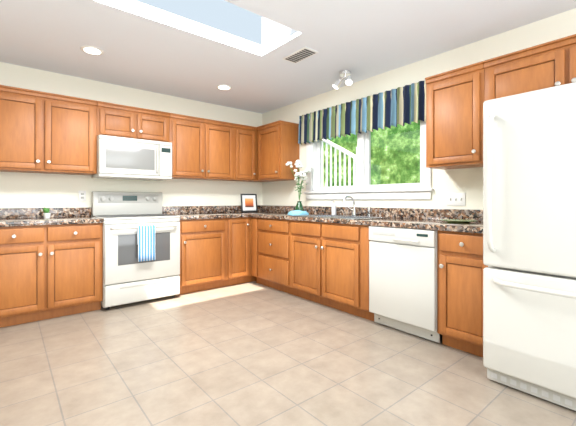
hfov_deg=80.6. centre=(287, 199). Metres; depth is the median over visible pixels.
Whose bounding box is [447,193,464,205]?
switch plate
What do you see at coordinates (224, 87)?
recessed light
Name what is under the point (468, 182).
wall
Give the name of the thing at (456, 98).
upper cabinet
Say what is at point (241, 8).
frame
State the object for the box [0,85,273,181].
upper cabinet
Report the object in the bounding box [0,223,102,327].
base cabinet
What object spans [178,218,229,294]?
base cabinet
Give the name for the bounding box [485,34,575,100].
upper cabinet
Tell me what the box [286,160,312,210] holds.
vase
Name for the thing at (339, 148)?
deck railing
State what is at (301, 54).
ceiling vent
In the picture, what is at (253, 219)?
base cabinet
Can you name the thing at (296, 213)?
cloth
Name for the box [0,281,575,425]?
floor
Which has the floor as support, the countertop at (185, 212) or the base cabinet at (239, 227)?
the base cabinet at (239, 227)
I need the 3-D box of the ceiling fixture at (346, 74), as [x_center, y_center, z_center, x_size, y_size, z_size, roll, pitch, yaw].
[0.594,-1.262,3.569,0.148,0.165,0.256,0,0,-40]
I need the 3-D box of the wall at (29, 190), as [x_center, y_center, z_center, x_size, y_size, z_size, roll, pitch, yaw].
[-2.448,-0.126,3.696,5.480,2.440,0.140,0,0,-40]
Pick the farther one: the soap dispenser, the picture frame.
the picture frame
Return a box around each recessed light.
[80,45,103,54]
[216,84,231,89]
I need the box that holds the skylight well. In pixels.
[136,0,288,44]
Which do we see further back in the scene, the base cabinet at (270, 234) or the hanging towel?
the base cabinet at (270, 234)
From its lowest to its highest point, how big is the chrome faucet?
0.223 m
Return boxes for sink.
[300,214,390,219]
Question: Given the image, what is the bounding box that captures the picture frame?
[240,194,257,211]
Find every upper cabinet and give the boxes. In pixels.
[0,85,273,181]
[257,120,298,180]
[425,62,484,169]
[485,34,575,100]
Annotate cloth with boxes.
[287,210,308,215]
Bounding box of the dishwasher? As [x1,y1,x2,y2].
[369,226,439,342]
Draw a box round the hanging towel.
[137,225,154,261]
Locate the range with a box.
[92,191,179,309]
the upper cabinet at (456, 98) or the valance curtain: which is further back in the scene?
the valance curtain
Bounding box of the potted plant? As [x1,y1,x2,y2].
[43,207,50,217]
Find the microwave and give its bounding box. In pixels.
[91,135,171,180]
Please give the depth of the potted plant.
3.40 m
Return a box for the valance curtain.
[298,80,425,144]
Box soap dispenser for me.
[331,200,335,214]
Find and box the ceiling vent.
[282,47,318,62]
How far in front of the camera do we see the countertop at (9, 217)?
3.34 m
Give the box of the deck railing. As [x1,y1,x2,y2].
[322,139,356,186]
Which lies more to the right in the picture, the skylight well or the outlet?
the skylight well
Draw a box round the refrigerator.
[483,82,575,410]
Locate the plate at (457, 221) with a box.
[441,219,476,222]
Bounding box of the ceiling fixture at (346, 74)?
[332,70,352,88]
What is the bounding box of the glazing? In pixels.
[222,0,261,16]
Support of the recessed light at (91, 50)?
in the ceiling
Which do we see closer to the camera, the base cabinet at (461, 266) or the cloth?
the base cabinet at (461, 266)
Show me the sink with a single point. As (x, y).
(345, 217)
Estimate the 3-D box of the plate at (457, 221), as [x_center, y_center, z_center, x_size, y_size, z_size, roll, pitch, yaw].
[1.358,0.171,2.708,0.270,0.020,0.270,0,0,-40]
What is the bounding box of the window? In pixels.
[304,120,432,199]
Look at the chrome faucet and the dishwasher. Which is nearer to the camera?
the dishwasher
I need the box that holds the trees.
[323,120,419,186]
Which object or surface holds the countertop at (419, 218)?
on the base cabinet at (324, 263)
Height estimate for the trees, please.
7.000 m
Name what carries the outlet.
attached to the wall at (29, 190)
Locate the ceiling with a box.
[0,0,575,113]
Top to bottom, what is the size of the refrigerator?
1.702 m
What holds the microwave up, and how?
attached to the upper cabinet at (46, 132)
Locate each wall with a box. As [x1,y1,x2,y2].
[0,62,261,216]
[262,8,575,209]
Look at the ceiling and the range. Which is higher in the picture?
the ceiling
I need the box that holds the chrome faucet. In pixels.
[343,196,370,215]
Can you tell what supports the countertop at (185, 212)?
on the base cabinet at (215, 253)
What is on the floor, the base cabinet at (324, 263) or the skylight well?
the base cabinet at (324, 263)
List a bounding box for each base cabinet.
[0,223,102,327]
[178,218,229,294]
[230,217,249,285]
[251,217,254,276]
[255,218,286,292]
[287,220,373,320]
[437,230,487,356]
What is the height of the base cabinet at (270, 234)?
0.868 m
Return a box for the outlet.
[79,191,85,200]
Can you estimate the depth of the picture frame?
5.04 m
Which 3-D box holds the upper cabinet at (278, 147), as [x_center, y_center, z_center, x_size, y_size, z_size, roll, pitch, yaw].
[-0.155,-0.656,4.707,0.372,0.760,0.530,0,0,-40]
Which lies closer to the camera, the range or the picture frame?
the range
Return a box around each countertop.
[0,207,102,226]
[162,206,249,219]
[250,205,482,233]
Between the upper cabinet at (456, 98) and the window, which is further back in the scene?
the window

